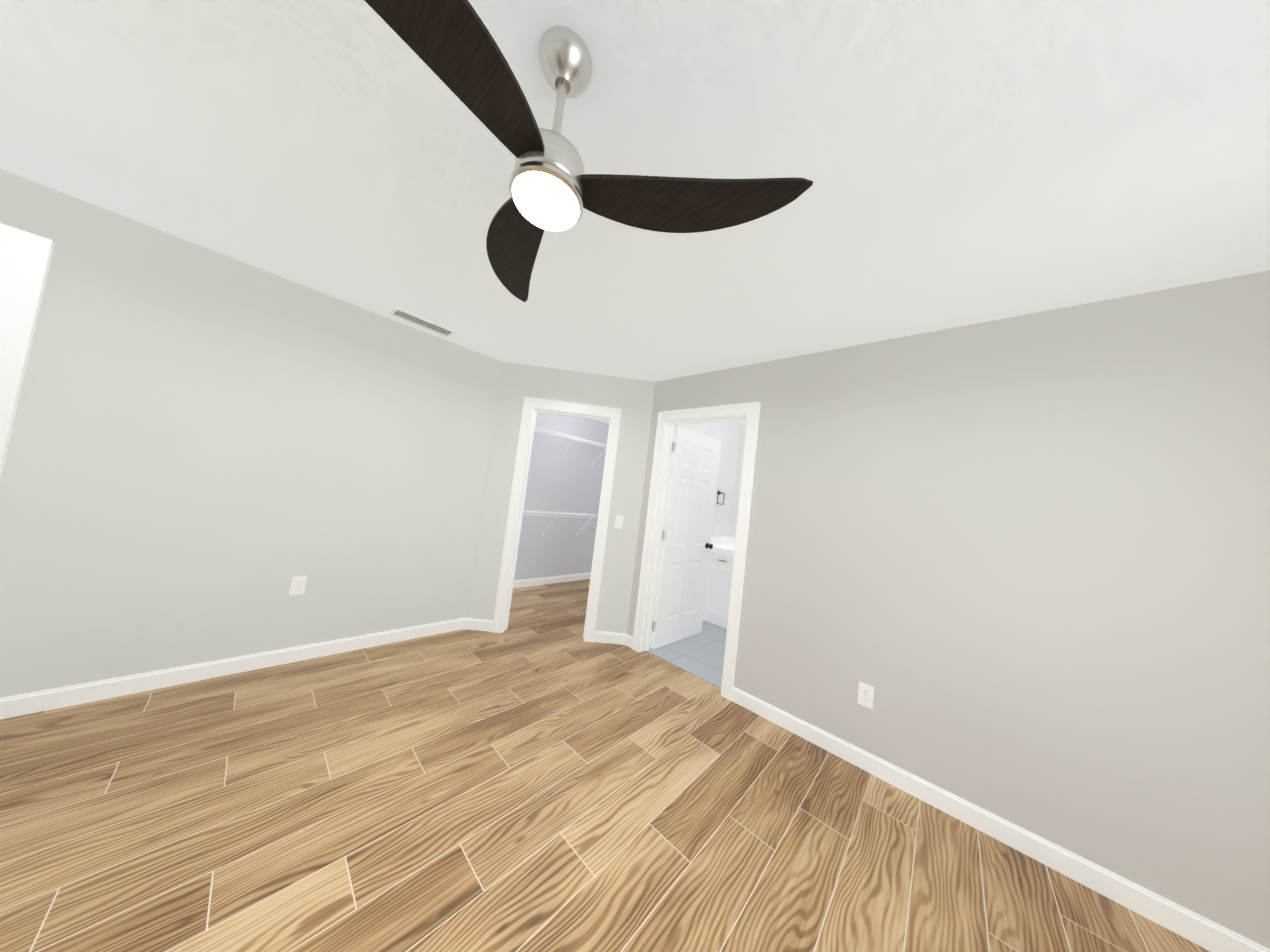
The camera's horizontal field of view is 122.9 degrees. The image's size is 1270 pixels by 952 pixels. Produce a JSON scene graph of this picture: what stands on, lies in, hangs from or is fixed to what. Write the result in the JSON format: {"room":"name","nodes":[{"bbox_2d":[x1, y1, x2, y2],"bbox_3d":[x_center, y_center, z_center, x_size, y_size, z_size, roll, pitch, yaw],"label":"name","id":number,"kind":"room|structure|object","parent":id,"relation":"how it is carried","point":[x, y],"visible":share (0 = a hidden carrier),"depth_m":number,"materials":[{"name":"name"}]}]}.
{"room":"empty bedroom","nodes":[
{"label":"empty bedroom","id":0,"kind":"room"},
{"bbox_2d":[0,169,500,697],"bbox_3d":[-2.203,-0.001,2.331,0.120,2.440,2.321,3,-5,43],"label":"wall","id":1,"kind":"structure","parent":0,"point":[210,455],"depth_m":1.98,"materials":[{"name":"paint"}]},
{"bbox_2d":[0,618,467,719],"bbox_3d":[-2.290,1.164,2.215,0.016,0.095,2.325,3,-5,43],"label":"baseboard","id":2,"kind":"structure","parent":1,"relation":"attached to","point":[34,702],"depth_m":1.97,"materials":[{"name":"white wood"}]},
{"bbox_2d":[289,576,306,594],"bbox_3d":[-2.213,0.720,2.272,0.007,0.115,0.070,3,-5,43],"label":"electrical outlet","id":3,"kind":"object","parent":1,"relation":"attached to","point":[298,584],"visible":1,"depth_m":2.27,"materials":[{"name":"white plastic"}]},
{"bbox_2d":[465,362,654,633],"bbox_3d":[-0.668,0.233,3.232,1.449,2.440,0.120,7,-4,-2],"label":"wall","id":4,"kind":"structure","parent":0,"point":[632,399],"depth_m":3.19,"materials":[{"name":"paint"}]},
{"bbox_2d":[492,397,621,641],"bbox_3d":[-0.700,0.385,3.222,0.902,2.131,0.168,7,-4,-2],"label":"trim","id":5,"kind":"structure","parent":4,"relation":"attached to","point":[532,407],"depth_m":3.16,"materials":[{"name":"white wood"}]},
{"bbox_2d":[615,515,623,527],"bbox_3d":[-0.146,0.422,3.182,0.070,0.115,0.008,7,-4,-2],"label":"light switch","id":6,"kind":"object","parent":4,"relation":"attached to","point":[619,522],"visible":1,"depth_m":3.18,"materials":[{"name":"white plastic"}]},
{"bbox_2d":[514,412,608,580],"bbox_3d":[-1.367,0.238,4.636,0.120,2.440,2.740,3,-5,43],"label":"wall","id":7,"kind":"structure","parent":0,"point":[570,481],"depth_m":4.91,"materials":[{"name":"paint"}]},
{"bbox_2d":[513,572,590,587],"bbox_3d":[-1.454,1.404,4.520,0.016,0.095,2.502,3,-5,43],"label":"baseboard","id":8,"kind":"structure","parent":7,"relation":"attached to","point":[573,577],"depth_m":4.81,"materials":[{"name":"white wood"}]},
{"bbox_2d":[523,510,597,535],"bbox_3d":[-1.357,0.608,4.354,0.308,0.335,2.154,3,-5,43],"label":"closet shelf","id":9,"kind":"object","parent":7,"relation":"attached to","point":[552,512],"visible":0.5,"depth_m":4.65,"materials":[{"name":"white metal"}]},
{"bbox_2d":[534,426,606,466],"bbox_3d":[-1.133,-0.409,4.531,0.308,0.335,2.464,3,-5,43],"label":"closet shelf","id":10,"kind":"object","parent":7,"relation":"attached to","point":[572,438],"visible":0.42,"depth_m":4.78,"materials":[{"name":"white metal"}]},
{"bbox_2d":[0,579,1209,951],"bbox_3d":[-0.140,1.488,1.675,6.800,0.124,6.800,3,-5,43],"label":"floor","id":11,"kind":"structure","parent":0,"point":[540,775],"depth_m":1.36,"materials":[{"name":"brown wood"}]},
{"bbox_2d":[704,536,735,628],"bbox_3d":[1.440,1.248,3.767,1.256,0.971,0.568,3,-5,43],"label":"bathroom vanity","id":12,"kind":"object","parent":11,"relation":"on","point":[718,584],"visible":0.23,"depth_m":3.90,"materials":[{"name":"white wood"}]},
{"bbox_2d":[0,0,1269,423],"bbox_3d":[0.156,-1.048,1.831,6.800,0.120,6.800,3,-5,43],"label":"ceiling","id":13,"kind":"structure","parent":0,"point":[962,162],"depth_m":1.12,"materials":[{"name":"white paint"}]},
{"bbox_2d":[389,307,455,336],"bbox_3d":[-1.575,-1.138,2.576,0.160,0.010,0.400,3,-5,43],"label":"ceiling vent","id":14,"kind":"object","parent":13,"relation":"in","point":[418,321],"visible":0.98,"depth_m":2.56,"materials":[{"name":"white metal"}]},
{"bbox_2d":[364,0,812,301],"bbox_3d":[-0.308,-0.887,0.822,1.105,0.430,1.032,3,-5,43],"label":"fan","id":15,"kind":"object","parent":13,"relation":"hanging from","point":[455,48],"visible":1,"depth_m":0.84,"materials":[{"name":"black wood"}]},
{"bbox_2d":[653,421,741,621],"bbox_3d":[0.705,0.431,3.857,0.010,2.440,1.619,3,-5,43],"label":"wall","id":16,"kind":"structure","parent":0,"point":[730,435],"depth_m":4.26,"materials":[{"name":"paint"}]},
{"bbox_2d":[717,491,724,504],"bbox_3d":[1.015,0.258,4.141,0.046,0.161,0.160,3,-5,43],"label":"towel ring","id":17,"kind":"object","parent":16,"relation":"attached to","point":[718,492],"visible":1,"depth_m":4.14,"materials":[{"name":"grey metal"}]},
{"bbox_2d":[731,424,746,536],"bbox_3d":[1.938,0.578,3.901,1.776,2.440,0.120,3,-5,43],"label":"wall","id":18,"kind":"structure","parent":0,"point":[743,429],"depth_m":4.45,"materials":[{"name":"paint"}]},
{"bbox_2d":[627,270,1269,948],"bbox_3d":[1.445,0.403,2.003,3.676,2.440,0.120,3,-5,43],"label":"wall","id":19,"kind":"structure","parent":0,"point":[1015,570],"depth_m":1.55,"materials":[{"name":"paint"}]},
{"bbox_2d":[594,631,632,648],"bbox_3d":[-0.191,1.462,3.089,0.304,0.095,0.216,3,-5,43],"label":"baseboard","id":20,"kind":"structure","parent":19,"relation":"attached to","point":[599,636],"depth_m":3.11,"materials":[{"name":"white wood"}]},
{"bbox_2d":[651,426,720,648],"bbox_3d":[0.541,0.583,3.408,0.163,2.023,0.774,3,-5,43],"label":"bathroom door","id":21,"kind":"structure","parent":19,"relation":"in","point":[687,545],"depth_m":3.36,"materials":[{"name":"white wood"}]},
{"bbox_2d":[632,402,760,700],"bbox_3d":[0.496,0.500,2.850,0.957,2.134,0.168,3,-5,43],"label":"trim","id":22,"kind":"structure","parent":19,"relation":"attached to","point":[667,421],"depth_m":2.97,"materials":[{"name":"white wood"}]},
{"bbox_2d":[858,682,873,708],"bbox_3d":[1.285,1.222,1.924,0.070,0.115,0.007,3,-5,43],"label":"electrical outlet","id":23,"kind":"object","parent":19,"relation":"attached to","point":[865,694],"visible":1,"depth_m":1.92,"materials":[{"name":"white plastic"}]},
{"bbox_2d":[732,687,1269,951],"bbox_3d":[1.563,1.576,1.609,2.393,0.095,0.016,3,-5,43],"label":"baseboard","id":24,"kind":"structure","parent":19,"relation":"attached to","point":[1176,918],"depth_m":1.48,"materials":[{"name":"white wood"}]},
{"bbox_3d":[-2.706,-0.025,0.387,1.002,2.134,0.168,3,-5,43],"label":"trim","id":25,"kind":"structure","parent":0,"visible":0},
{"bbox_2d":[0,223,54,480],"bbox_3d":[-2.703,0.033,1.010,0.163,2.047,0.821,3,-5,43],"label":"window","id":26,"kind":"structure","parent":25,"relation":"attached to","point":[25,259],"depth_m":1.32,"materials":[{"name":"white"}]}
]}

